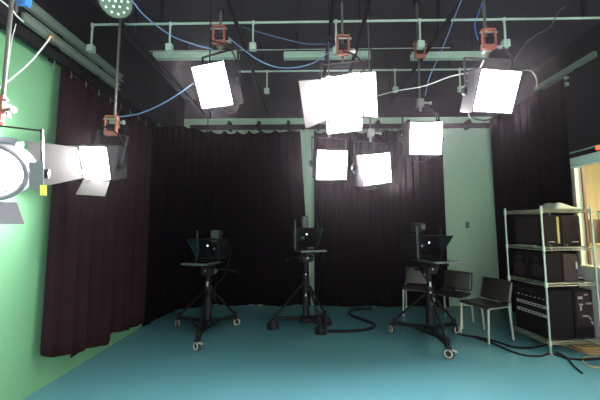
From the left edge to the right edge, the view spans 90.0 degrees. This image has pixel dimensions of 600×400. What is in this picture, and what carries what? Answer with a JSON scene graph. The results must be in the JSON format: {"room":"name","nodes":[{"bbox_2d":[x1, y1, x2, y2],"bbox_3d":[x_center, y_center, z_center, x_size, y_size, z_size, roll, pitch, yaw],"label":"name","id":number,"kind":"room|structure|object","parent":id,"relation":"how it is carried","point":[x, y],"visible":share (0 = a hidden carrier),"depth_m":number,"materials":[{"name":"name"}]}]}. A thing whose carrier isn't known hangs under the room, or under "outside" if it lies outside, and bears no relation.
{"room":"studio","nodes":[
{"label":"studio","id":0,"kind":"room"},
{"bbox_2d":[0,0,16,124],"bbox_3d":[-1.880,-1.196,1.949,0.187,1.469,0.090,0,-5,1],"label":"pole","id":1,"kind":"object","parent":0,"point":[6,109],"visible":1,"depth_m":1.93,"materials":[{"name":"grey metal"}]},
{"bbox_2d":[0,124,49,223],"bbox_3d":[-1.904,-0.198,1.879,0.563,0.697,0.565,3,-6,-29],"label":"lamp","id":2,"kind":"object","parent":1,"relation":"hanging from","point":[19,170],"visible":0.98,"depth_m":1.87,"materials":[{"name":"white metal"}]},
{"bbox_2d":[14,0,31,12],"bbox_3d":[-2.060,-1.445,2.225,0.110,0.141,0.070,0,-5,1],"label":"clamp","id":3,"kind":"object","parent":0,"point":[28,3],"visible":0.95,"depth_m":2.20,"materials":[{"name":"metal"}]},
{"bbox_2d":[0,0,24,22],"bbox_3d":[-2.087,-1.366,2.160,0.036,0.062,0.186,0,-5,6],"label":"cable","id":4,"kind":"object","parent":3,"relation":"hanging from","point":[3,2],"visible":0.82,"depth_m":2.20,"materials":[{"name":"white plastic"}]},
{"bbox_2d":[9,24,15,60],"bbox_3d":[-2.081,-0.923,2.139,0.044,0.748,0.067,0,-5,1],"label":"cable","id":5,"kind":"object","parent":4,"relation":"hanging from","point":[15,24],"visible":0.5,"depth_m":2.15,"materials":[{"name":"white plastic"}]},
{"bbox_2d":[46,34,53,41],"bbox_3d":[-2.029,-1.310,2.433,0.044,0.055,0.030,0,-5,1],"label":"clip","id":6,"kind":"object","parent":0,"point":[48,35],"visible":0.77,"depth_m":2.42,"materials":[{"name":"red paint"}]},
{"bbox_2d":[0,35,51,88],"bbox_3d":[-2.059,-1.048,2.261,0.057,0.586,0.300,-3,-6,27],"label":"cable","id":7,"kind":"object","parent":6,"relation":"hanging from","point":[50,36],"visible":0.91,"depth_m":2.26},
{"bbox_2d":[0,0,184,399],"bbox_3d":[-2.510,-0.309,2.567,0.200,4.060,7.160,0,-5,1],"label":"wall","id":8,"kind":"structure","parent":0,"point":[34,92],"depth_m":2.74,"materials":[{"name":"green paint"}]},
{"bbox_2d":[20,12,120,90],"bbox_3d":[-2.344,-1.494,3.187,0.082,0.106,1.300,0,-5,1],"label":"wall rail","id":9,"kind":"object","parent":8,"relation":"attached to","point":[57,43],"visible":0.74,"depth_m":2.98,"materials":[{"name":"green metal"}]},
{"bbox_2d":[23,1,123,81],"bbox_3d":[-2.343,-1.629,3.232,0.082,0.106,1.336,0,-5,1],"label":"wall rail","id":10,"kind":"object","parent":8,"relation":"attached to","point":[37,11],"visible":0.89,"depth_m":3.00,"materials":[{"name":"green metal"}]},
{"bbox_2d":[0,11,156,126],"bbox_3d":[-2.320,-1.279,3.169,0.140,0.163,3.000,0,-5,1],"label":"track","id":11,"kind":"object","parent":8,"relation":"attached to","point":[21,33],"visible":0.93,"depth_m":2.94,"materials":[{"name":"black metal"}]},
{"bbox_2d":[40,68,151,357],"bbox_3d":[-2.285,0.250,3.618,0.076,2.922,1.680,0,-5,1],"label":"drape","id":12,"kind":"object","parent":11,"relation":"hanging from","point":[96,263],"visible":0.8,"depth_m":3.34,"materials":[{"name":"black fabric"}]},
{"bbox_2d":[23,305,599,399],"bbox_3d":[0.679,1.767,2.323,6.580,0.120,7.160,0,-5,1],"label":"floor","id":13,"kind":"structure","parent":0,"point":[158,360],"depth_m":3.33,"materials":[{"name":"teal paint"}]},
{"bbox_2d":[175,230,240,350],"bbox_3d":[-1.225,1.152,4.247,0.900,1.436,1.174,2,-6,-26],"label":"camera","id":14,"kind":"object","parent":13,"relation":"on","point":[216,247],"visible":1,"depth_m":4.26,"materials":[{"name":"metal"}]},
{"bbox_2d":[181,260,222,267],"bbox_3d":[-1.347,0.888,4.214,0.440,0.065,0.686,0,-5,1],"label":"tray","id":15,"kind":"object","parent":14,"relation":"on","point":[204,264],"depth_m":4.03,"materials":[{"name":"metal"}]},
{"bbox_2d":[267,216,331,334],"bbox_3d":[0.065,1.070,4.532,0.973,1.649,0.859,-4,-6,37],"label":"camera","id":16,"kind":"object","parent":13,"relation":"on","point":[303,237],"visible":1,"depth_m":4.40,"materials":[{"name":"metal"}]},
{"bbox_2d":[294,248,326,254],"bbox_3d":[0.146,0.747,4.401,0.460,0.065,0.694,0,-5,1],"label":"tray","id":17,"kind":"object","parent":16,"relation":"on","point":[313,250],"depth_m":4.23,"materials":[{"name":"metal"}]},
{"bbox_2d":[328,307,375,332],"bbox_3d":[0.954,1.896,4.766,0.589,0.043,1.468,-2,-5,25],"label":"cable","id":18,"kind":"object","parent":13,"relation":"on","point":[367,308],"visible":1,"depth_m":4.36,"materials":[{"name":"black rubber"}]},
{"bbox_2d":[402,267,425,315],"bbox_3d":[2.024,1.569,5.174,0.450,0.762,0.511,-2,-5,25],"label":"chair","id":19,"kind":"object","parent":13,"relation":"on","point":[412,276],"visible":0.73,"depth_m":5.35,"materials":[{"name":"plastic"}]},
{"bbox_2d":[388,223,460,358],"bbox_3d":[1.842,1.082,4.066,0.881,1.546,1.124,2,-5,-25],"label":"camera","id":20,"kind":"object","parent":13,"relation":"on","point":[419,246],"visible":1,"depth_m":3.99,"materials":[{"name":"metal"}]},
{"bbox_2d":[412,258,460,265],"bbox_3d":[1.766,0.807,3.950,0.445,0.065,0.689,0,-5,1],"label":"tray","id":21,"kind":"object","parent":20,"relation":"on","point":[423,262],"depth_m":3.76,"materials":[{"name":"metal"}]},
{"bbox_2d":[433,270,473,328],"bbox_3d":[2.420,1.532,4.748,0.511,0.762,0.450,4,-7,-42],"label":"chair","id":22,"kind":"object","parent":13,"relation":"on","point":[461,280],"visible":0.91,"depth_m":4.81,"materials":[{"name":"plastic"}]},
{"bbox_2d":[442,286,455,293],"bbox_3d":[2.317,1.397,4.671,0.219,0.093,0.160,1,-5,-16],"label":"coiled cable","id":23,"kind":"object","parent":22,"relation":"on","point":[452,287],"visible":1,"depth_m":4.62,"materials":[{"name":"black rubber"}]},
{"bbox_2d":[459,277,514,344],"bbox_3d":[2.556,1.478,4.123,0.511,0.762,0.450,2,-5,-20],"label":"chair","id":24,"kind":"object","parent":13,"relation":"on","point":[496,289],"visible":1,"depth_m":4.13,"materials":[{"name":"plastic"}]},
{"bbox_2d":[461,334,555,348],"bbox_3d":[2.666,1.825,3.823,1.059,0.024,0.271,-2,-5,19],"label":"cable","id":25,"kind":"object","parent":13,"relation":"on","point":[543,345],"visible":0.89,"depth_m":3.74,"materials":[{"name":"black rubber"}]},
{"bbox_2d":[456,333,599,360],"bbox_3d":[2.709,1.807,3.621,1.499,0.024,0.395,-3,-6,31],"label":"cable","id":26,"kind":"object","parent":13,"relation":"on","point":[521,354],"visible":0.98,"depth_m":3.46,"materials":[{"name":"black rubber"}]},
{"bbox_2d":[503,206,599,355],"bbox_3d":[3.239,0.967,3.890,0.734,1.745,0.594,1,-5,-7],"label":"wire shelving","id":27,"kind":"object","parent":13,"relation":"on","point":[541,210],"visible":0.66,"depth_m":3.67,"materials":[{"name":"silver metal"}]},
{"bbox_2d":[512,251,536,278],"bbox_3d":[3.026,0.855,4.000,0.229,0.340,0.230,1,-5,-7],"label":"loudspeaker","id":28,"kind":"object","parent":27,"relation":"on","point":[521,268],"visible":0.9,"depth_m":3.96,"materials":[{"name":"black plastic"}]},
{"bbox_2d":[514,283,574,339],"bbox_3d":[3.093,1.397,3.835,0.344,0.569,0.490,1,-5,-7],"label":"case","id":29,"kind":"object","parent":27,"relation":"on","point":[530,299],"visible":0.93,"depth_m":3.65,"materials":[{"name":"black plastic"}]},
{"bbox_2d":[518,287,532,292],"bbox_3d":[2.926,1.168,3.895,0.006,0.030,0.220,1,-5,-7],"label":"vent","id":30,"kind":"object","parent":29,"relation":"attached to","point":[520,289],"depth_m":3.90,"materials":[{"name":"black metal"}]},
{"bbox_2d":[529,252,561,281],"bbox_3d":[3.057,0.833,3.748,0.229,0.340,0.230,1,-5,-7],"label":"loudspeaker","id":31,"kind":"object","parent":27,"relation":"on","point":[553,260],"visible":0.91,"depth_m":3.65,"materials":[{"name":"black plastic"}]},
{"bbox_2d":[514,215,580,245],"bbox_3d":[3.256,0.401,3.951,0.565,0.387,0.431,1,-5,-7],"label":"equipment case","id":32,"kind":"object","parent":27,"relation":"on","point":[558,229],"visible":0.92,"depth_m":3.78,"materials":[{"name":"black plastic"}]},
{"bbox_2d":[537,251,578,281],"bbox_3d":[3.274,0.843,3.860,0.200,0.340,0.438,1,-5,-7],"label":"case","id":33,"kind":"object","parent":27,"relation":"on","point":[569,267],"visible":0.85,"depth_m":3.66,"materials":[{"name":"black plastic"}]},
{"bbox_2d":[542,203,581,208],"bbox_3d":[3.372,0.081,3.906,0.408,0.090,0.309,1,-5,-7],"label":"folded cloth","id":34,"kind":"object","parent":27,"relation":"on","point":[546,205],"visible":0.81,"depth_m":3.79,"materials":[{"name":"white fabric"}]},
{"bbox_2d":[539,282,594,337],"bbox_3d":[3.414,1.399,3.864,0.260,0.569,0.509,1,-5,-7],"label":"case","id":35,"kind":"object","parent":27,"relation":"on","point":[582,305],"visible":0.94,"depth_m":3.63,"materials":[{"name":"black plastic"}]},
{"bbox_2d":[530,333,582,350],"bbox_3d":[3.244,1.847,4.023,0.253,0.014,0.939,0,-5,-5],"label":"cable","id":36,"kind":"object","parent":13,"relation":"on","point":[530,333],"visible":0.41,"depth_m":3.76,"materials":[{"name":"black rubber"}]},
{"bbox_2d":[555,351,582,373],"bbox_3d":[2.974,1.782,3.302,0.060,0.019,0.542,-2,-5,18],"label":"cable","id":37,"kind":"object","parent":13,"relation":"on","point":[568,359],"visible":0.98,"depth_m":3.27,"materials":[{"name":"black rubber"}]},
{"bbox_2d":[571,341,599,353],"bbox_3d":[3.477,1.785,3.627,0.353,0.074,0.257,0,-5,1],"label":"coiled cable","id":38,"kind":"object","parent":13,"relation":"on","point":[591,349],"visible":0.95,"depth_m":3.60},
{"bbox_2d":[582,355,599,367],"bbox_3d":[3.248,1.789,3.346,0.168,0.014,0.416,-4,-6,37],"label":"cable","id":39,"kind":"object","parent":13,"relation":"on","point":[595,355],"visible":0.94,"depth_m":3.30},
{"bbox_2d":[184,97,500,305],"bbox_3d":[0.749,-0.015,5.970,6.180,4.060,0.200,0,-5,1],"label":"wall","id":40,"kind":"structure","parent":0,"point":[467,154],"depth_m":5.90,"materials":[{"name":"green paint"}]},
{"bbox_2d":[190,119,489,131],"bbox_3d":[0.740,-1.431,5.867,5.750,0.221,0.200,0,-5,1],"label":"track","id":41,"kind":"object","parent":40,"relation":"attached to","point":[467,124],"visible":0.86,"depth_m":5.78,"materials":[{"name":"black metal"}]},
{"bbox_2d":[142,125,310,326],"bbox_3d":[-1.220,0.281,5.459,2.750,3.327,0.846,2,-5,-25],"label":"drape","id":42,"kind":"object","parent":41,"relation":"hanging from","point":[249,187],"visible":0.91,"depth_m":5.61,"materials":[{"name":"black fabric"}]},
{"bbox_2d":[314,130,448,306],"bbox_3d":[1.491,0.298,5.644,2.446,3.330,0.073,0,-5,1],"label":"drape","id":43,"kind":"object","parent":41,"relation":"hanging from","point":[363,263],"visible":0.69,"depth_m":5.63,"materials":[{"name":"black fabric"}]},
{"bbox_2d":[90,0,599,99],"bbox_3d":[0.679,-2.397,2.684,6.580,0.120,7.160,0,-5,1],"label":"ceiling","id":44,"kind":"structure","parent":0,"point":[281,85],"depth_m":4.00,"materials":[{"name":"black paint"}]},
{"bbox_2d":[115,2,204,114],"bbox_3d":[-1.869,-2.026,3.576,0.060,0.463,4.300,0,-5,1],"label":"pipe","id":45,"kind":"object","parent":44,"relation":"hanging from","point":[135,37],"visible":0.9,"depth_m":3.75,"materials":[{"name":"black metal"}]},
{"bbox_2d":[103,20,124,135],"bbox_3d":[-1.719,-1.220,2.838,0.187,1.270,0.090,0,-5,1],"label":"pole","id":46,"kind":"object","parent":45,"relation":"hanging from","point":[114,120],"visible":0.83,"depth_m":2.79,"materials":[{"name":"grey metal"}]},
{"bbox_2d":[26,125,128,195],"bbox_3d":[-1.930,-0.365,2.721,0.707,0.679,0.483,0,-5,1],"label":"lamp","id":47,"kind":"object","parent":46,"relation":"hanging from","point":[100,164],"visible":0.98,"depth_m":2.69,"materials":[{"name":"white metal"}]},
{"bbox_2d":[80,147,109,178],"bbox_3d":[-1.843,-0.334,2.713,0.294,0.282,0.016,3,13,13],"label":"diffuser","id":48,"kind":"object","parent":47,"relation":"attached to","point":[94,161],"depth_m":2.71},
{"bbox_2d":[97,0,135,19],"bbox_3d":[-1.680,-1.832,2.676,0.392,0.399,0.320,5,-7,-43],"label":"lamp","id":49,"kind":"object","parent":45,"relation":"hanging from","point":[116,9],"visible":0.99,"depth_m":2.67,"materials":[{"name":"metal"}]},
{"bbox_2d":[153,32,239,60],"bbox_3d":[-1.367,-2.040,3.968,1.130,0.367,0.070,0,-5,1],"label":"cable tray","id":50,"kind":"object","parent":44,"relation":"hanging from","point":[195,55],"visible":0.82,"depth_m":3.93,"materials":[{"name":"green paint"}]},
{"bbox_2d":[154,52,236,55],"bbox_3d":[-1.367,-1.906,3.923,1.083,0.045,0.002,0,-5,1],"label":"grille","id":51,"kind":"object","parent":50,"relation":"attached to","point":[155,53],"depth_m":3.93,"materials":[{"name":"green metal"}]},
{"bbox_2d":[205,0,212,130],"bbox_3d":[-0.942,-1.499,3.158,0.070,1.585,0.045,0,-5,1],"label":"rod","id":52,"kind":"object","parent":44,"relation":"hanging from","point":[207,113],"visible":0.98,"depth_m":3.16,"materials":[{"name":"black metal"}]},
{"bbox_2d":[226,0,268,114],"bbox_3d":[-0.659,-2.029,3.552,0.060,0.463,4.300,0,-5,1],"label":"pipe","id":53,"kind":"object","parent":44,"relation":"hanging from","point":[229,2],"visible":0.96,"depth_m":3.46,"materials":[{"name":"black metal"}]},
{"bbox_2d":[211,4,231,48],"bbox_3d":[-0.736,-1.645,2.828,0.187,0.423,0.090,0,-5,1],"label":"pole","id":54,"kind":"object","parent":53,"relation":"hanging from","point":[220,37],"visible":0.85,"depth_m":2.79,"materials":[{"name":"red metal"}]},
{"bbox_2d":[131,0,211,49],"bbox_3d":[-1.152,-1.538,2.705,0.683,0.238,0.150,3,-6,-31],"label":"cable","id":55,"kind":"object","parent":54,"relation":"hanging from","point":[131,0],"visible":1,"depth_m":2.75,"materials":[{"name":"blue plastic"}]},
{"bbox_2d":[190,40,243,112],"bbox_3d":[-0.752,-1.151,2.804,0.481,0.611,0.381,-2,-5,23],"label":"lamp","id":56,"kind":"object","parent":54,"relation":"hanging from","point":[217,83],"visible":0.99,"depth_m":2.71,"materials":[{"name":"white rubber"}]},
{"bbox_2d":[119,83,193,116],"bbox_3d":[-1.430,-0.977,2.970,0.856,0.284,0.053,-1,-5,11],"label":"cable","id":57,"kind":"object","parent":56,"relation":"hanging from","point":[192,83],"visible":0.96,"depth_m":2.97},
{"bbox_2d":[193,62,231,107],"bbox_3d":[-0.786,-1.034,2.716,0.340,0.351,0.016,0,24,22],"label":"diffuser","id":58,"kind":"object","parent":56,"relation":"attached to","point":[212,80],"depth_m":2.70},
{"bbox_2d":[228,37,335,68],"bbox_3d":[-0.172,-1.431,2.917,1.033,0.241,0.167,0,-5,1],"label":"cable","id":59,"kind":"object","parent":54,"relation":"hanging from","point":[228,37],"visible":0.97,"depth_m":2.93,"materials":[{"name":"blue plastic"}]},
{"bbox_2d":[150,41,449,51],"bbox_3d":[-0.022,-2.152,4.203,4.200,0.105,0.030,0,-5,1],"label":"conduit","id":60,"kind":"object","parent":44,"relation":"attached to","point":[411,42],"visible":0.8,"depth_m":4.20,"materials":[{"name":"metal"}]},
{"bbox_2d":[284,30,367,59],"bbox_3d":[0.358,-2.037,3.933,1.135,0.381,0.070,0,-5,1],"label":"cable tray","id":61,"kind":"object","parent":44,"relation":"hanging from","point":[288,55],"visible":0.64,"depth_m":3.89,"materials":[{"name":"green paint"}]},
{"bbox_2d":[290,52,360,55],"bbox_3d":[0.357,-1.896,3.887,1.088,0.045,0.002,0,-5,1],"label":"grille","id":62,"kind":"object","parent":61,"relation":"attached to","point":[291,53],"depth_m":3.89,"materials":[{"name":"green metal"}]},
{"bbox_2d":[323,0,335,75],"bbox_3d":[0.331,-2.030,3.533,0.060,0.463,4.300,0,-5,1],"label":"pipe","id":63,"kind":"object","parent":44,"relation":"hanging from","point":[331,9],"visible":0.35,"depth_m":3.27,"materials":[{"name":"black metal"}]},
{"bbox_2d":[240,26,325,44],"bbox_3d":[-0.196,-1.980,3.589,1.152,0.265,0.009,0,-5,1],"label":"cable","id":64,"kind":"object","parent":63,"relation":"hanging from","point":[240,26],"visible":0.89,"depth_m":3.58,"materials":[{"name":"plastic"}]},
{"bbox_2d":[325,36,330,133],"bbox_3d":[0.352,-1.269,3.281,0.154,1.094,0.069,-1,-5,11],"label":"pole","id":65,"kind":"object","parent":63,"relation":"hanging from","point":[328,38],"visible":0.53,"depth_m":3.30,"materials":[{"name":"grey metal"}]},
{"bbox_2d":[308,134,349,183],"bbox_3d":[0.315,-0.463,3.216,0.450,0.553,0.298,1,-5,-10],"label":"lamp","id":66,"kind":"object","parent":65,"relation":"hanging from","point":[328,164],"visible":0.98,"depth_m":3.12,"materials":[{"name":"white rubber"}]},
{"bbox_2d":[317,151,346,178],"bbox_3d":[0.330,-0.364,3.123,0.310,0.292,0.016,-1,12,-10],"label":"diffuser","id":67,"kind":"object","parent":66,"relation":"attached to","point":[330,164],"depth_m":3.11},
{"bbox_2d":[334,0,354,57],"bbox_3d":[0.402,-1.572,2.714,0.187,0.589,0.090,0,-5,1],"label":"pole","id":68,"kind":"object","parent":63,"relation":"hanging from","point":[341,46],"visible":0.95,"depth_m":2.66,"materials":[{"name":"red metal"}]},
{"bbox_2d":[299,50,377,134],"bbox_3d":[0.353,-0.940,2.620,0.626,0.744,0.518,-1,-5,14],"label":"lamp","id":69,"kind":"object","parent":68,"relation":"hanging from","point":[342,100],"visible":1,"depth_m":2.57,"materials":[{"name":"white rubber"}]},
{"bbox_2d":[322,73,362,120],"bbox_3d":[0.367,-0.883,2.592,0.318,0.350,0.016,-4,24,14],"label":"diffuser","id":70,"kind":"object","parent":69,"relation":"attached to","point":[342,95],"depth_m":2.58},
{"bbox_2d":[86,0,599,55],"bbox_3d":[0.731,-1.917,3.212,6.060,0.746,0.060,0,-5,1],"label":"conduit","id":71,"kind":"object","parent":44,"relation":"attached to","point":[90,48],"visible":0.92,"depth_m":3.21,"materials":[{"name":"green metal"}]},
{"bbox_2d":[239,53,475,93],"bbox_3d":[0.833,-1.885,4.462,3.708,0.594,0.060,0,-5,1],"label":"conduit","id":72,"kind":"object","parent":44,"relation":"attached to","point":[266,90],"visible":0.89,"depth_m":4.45,"materials":[{"name":"green metal"}]},
{"bbox_2d":[348,0,372,71],"bbox_3d":[0.675,-2.031,3.526,0.060,0.463,4.300,0,-5,1],"label":"pipe","id":73,"kind":"object","parent":44,"relation":"hanging from","point":[369,2],"visible":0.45,"depth_m":3.31,"materials":[{"name":"metal"}]},
{"bbox_2d":[369,8,371,71],"bbox_3d":[0.825,-1.629,3.435,0.070,1.278,0.045,0,-5,1],"label":"rod","id":74,"kind":"object","parent":44,"relation":"hanging from","point":[370,8],"visible":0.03,"depth_m":3.45,"materials":[{"name":"black metal"}]},
{"bbox_2d":[365,0,381,137],"bbox_3d":[0.796,-1.475,3.284,0.154,1.609,0.069,-1,-5,11],"label":"pole","id":75,"kind":"object","parent":44,"relation":"hanging from","point":[370,131],"visible":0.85,"depth_m":3.23,"materials":[{"name":"grey metal"}]},
{"bbox_2d":[351,136,391,189],"bbox_3d":[0.758,-0.405,3.197,0.467,0.569,0.271,1,-5,-17],"label":"lamp","id":76,"kind":"object","parent":75,"relation":"hanging from","point":[371,169],"visible":1,"depth_m":3.10,"materials":[{"name":"white metal"}]},
{"bbox_2d":[362,153,390,184],"bbox_3d":[0.787,-0.321,3.105,0.326,0.300,0.016,-8,8,-17],"label":"diffuser","id":77,"kind":"object","parent":76,"relation":"attached to","point":[376,167],"depth_m":3.10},
{"bbox_2d":[413,0,431,107],"bbox_3d":[1.333,-1.645,3.321,0.187,1.264,0.090,0,-5,1],"label":"pole","id":78,"kind":"object","parent":44,"relation":"hanging from","point":[418,54],"visible":0.86,"depth_m":3.29,"materials":[{"name":"grey metal"}]},
{"bbox_2d":[399,105,443,161],"bbox_3d":[1.315,-0.730,3.256,0.480,0.601,0.278,0,-5,-4],"label":"lamp","id":79,"kind":"object","parent":78,"relation":"hanging from","point":[418,138],"visible":1,"depth_m":3.16,"materials":[{"name":"white metal"}]},
{"bbox_2d":[410,123,441,153],"bbox_3d":[1.322,-0.649,3.160,0.340,0.322,0.016,-1,7,-4],"label":"diffuser","id":80,"kind":"object","parent":79,"relation":"attached to","point":[425,138],"depth_m":3.15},
{"bbox_2d":[383,0,464,113],"bbox_3d":[1.541,-2.032,3.508,0.060,0.463,4.300,0,-5,1],"label":"pipe","id":81,"kind":"object","parent":44,"relation":"hanging from","point":[438,32],"visible":0.98,"depth_m":3.42,"materials":[{"name":"black metal"}]},
{"bbox_2d":[425,1,460,94],"bbox_3d":[1.363,-1.466,2.924,0.068,0.728,0.492,2,-5,-21],"label":"cable","id":82,"kind":"object","parent":81,"relation":"hanging from","point":[460,1],"visible":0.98,"depth_m":2.89,"materials":[{"name":"blue plastic"}]},
{"bbox_2d":[479,0,502,54],"bbox_3d":[1.658,-1.583,2.648,0.187,0.579,0.090,0,-5,1],"label":"pole","id":83,"kind":"object","parent":81,"relation":"hanging from","point":[488,44],"visible":1,"depth_m":2.60,"materials":[{"name":"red metal"}]},
{"bbox_2d":[474,3,481,39],"bbox_3d":[1.724,-1.753,2.890,0.046,0.657,0.408,-5,-7,42],"label":"cable","id":84,"kind":"object","parent":83,"relation":"attached to","point":[481,3],"visible":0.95,"depth_m":2.83,"materials":[{"name":"blue plastic"}]},
{"bbox_2d":[460,47,523,120],"bbox_3d":[1.640,-1.019,2.615,0.483,0.580,0.338,0,-5,-5],"label":"lamp","id":85,"kind":"object","parent":83,"relation":"hanging from","point":[484,90],"visible":1,"depth_m":2.53,"materials":[{"name":"white metal"}]},
{"bbox_2d":[378,60,483,95],"bbox_3d":[1.229,-1.152,2.936,0.984,0.165,0.117,-2,-5,25],"label":"cable","id":86,"kind":"object","parent":85,"relation":"attached to","point":[483,60],"visible":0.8,"depth_m":2.97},
{"bbox_2d":[474,70,520,112],"bbox_3d":[1.646,-0.910,2.520,0.343,0.323,0.016,1,18,-5],"label":"diffuser","id":87,"kind":"object","parent":85,"relation":"attached to","point":[495,91],"depth_m":2.51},
{"bbox_2d":[522,69,537,87],"bbox_3d":[2.040,-1.077,2.663,0.128,0.173,0.012,0,-5,1],"label":"cable","id":88,"kind":"object","parent":85,"relation":"attached to","point":[522,69],"visible":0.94,"depth_m":2.66,"materials":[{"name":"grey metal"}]},
{"bbox_2d":[513,7,565,61],"bbox_3d":[2.288,-1.589,2.863,0.838,0.752,0.033,2,-5,-20],"label":"cable","id":89,"kind":"object","parent":85,"relation":"attached to","point":[563,7],"visible":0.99,"depth_m":2.85,"materials":[{"name":"grey rubber"}]},
{"bbox_2d":[410,29,484,60],"bbox_3d":[1.911,-2.027,3.901,0.937,0.406,0.070,0,-5,1],"label":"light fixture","id":90,"kind":"object","parent":44,"relation":"hanging from","point":[445,55],"visible":0.72,"depth_m":3.86,"materials":[{"name":"green paint"}]},
{"bbox_2d":[410,51,484,60],"bbox_3d":[1.911,-1.866,3.888,0.937,0.084,0.068,0,-5,1],"label":"tray","id":91,"kind":"object","parent":90,"relation":"on","point":[445,55],"depth_m":3.86,"materials":[{"name":"green paint"}]},
{"bbox_2d":[427,52,479,55],"bbox_3d":[1.910,-1.873,3.854,0.892,0.045,0.002,0,-5,1],"label":"grille","id":92,"kind":"object","parent":90,"relation":"attached to","point":[429,53],"depth_m":3.85,"materials":[{"name":"green metal"}]},
{"bbox_2d":[494,23,599,343],"bbox_3d":[3.799,-0.320,2.441,0.060,4.060,6.760,0,-5,1],"label":"wall","id":93,"kind":"structure","parent":0,"point":[582,95],"depth_m":4.06,"materials":[{"name":"paint"}]},
{"bbox_2d":[542,76,568,89],"bbox_3d":[3.749,-1.696,4.389,0.082,0.038,0.406,0,-5,1],"label":"wall rail","id":94,"kind":"object","parent":93,"relation":"attached to","point":[564,77],"visible":0.43,"depth_m":4.27,"materials":[{"name":"metal"}]},
{"bbox_2d":[490,78,582,339],"bbox_3d":[3.679,0.129,4.849,0.075,3.520,1.653,0,-5,0],"label":"drape","id":95,"kind":"object","parent":94,"relation":"hanging from","point":[530,145],"visible":0.66,"depth_m":4.81,"materials":[{"name":"black fabric"}]},
{"bbox_2d":[532,51,596,92],"bbox_3d":[3.747,-1.797,4.287,0.082,0.094,1.014,0,-5,1],"label":"wall rail","id":96,"kind":"object","parent":93,"relation":"attached to","point":[576,65],"visible":0.98,"depth_m":4.17,"materials":[{"name":"green metal"}]},
{"bbox_2d":[569,144,599,270],"bbox_3d":[3.779,0.057,3.303,0.205,1.576,1.660,0,-5,1],"label":"window","id":97,"kind":"structure","parent":93,"relation":"in","point":[577,164],"depth_m":4.04,"materials":[{"name":"beige paint"}]},
{"bbox_2d":[594,144,599,151],"bbox_3d":[3.766,-0.661,3.777,0.054,0.090,0.160,0,-5,1],"label":"warning light","id":98,"kind":"object","parent":93,"relation":"attached to","point":[596,148],"visible":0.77,"depth_m":3.79,"materials":[{"name":"plastic"}]},
{"bbox_2d":[584,164,599,218],"bbox_3d":[5.223,0.648,6.314,2.610,2.800,0.100,0,-5,1],"label":"wall","id":99,"kind":"structure","parent":0,"point":[591,172],"depth_m":6.33,"materials":[{"name":"yellow paint"}]},
{"bbox_3d":[5.174,1.831,3.753,2.710,0.100,5.000,0,-5,1],"label":"floor","id":100,"kind":"structure","parent":0,"visible":0},
{"bbox_2d":[590,243,599,265],"bbox_3d":[4.683,1.206,4.018,0.800,1.191,2.400,0,-5,1],"label":"desk","id":101,"kind":"object","parent":100,"relation":"on","point":[597,245],"visible":0.18,"depth_m":4.38,"materials":[{"name":"beige laminate"}]},
{"bbox_2d":[588,219,599,242],"bbox_3d":[4.491,0.479,4.622,0.226,0.360,0.180,0,-5,1],"label":"base cabinet","id":102,"kind":"object","parent":101,"relation":"on","point":[596,222],"visible":0.26,"depth_m":4.53,"materials":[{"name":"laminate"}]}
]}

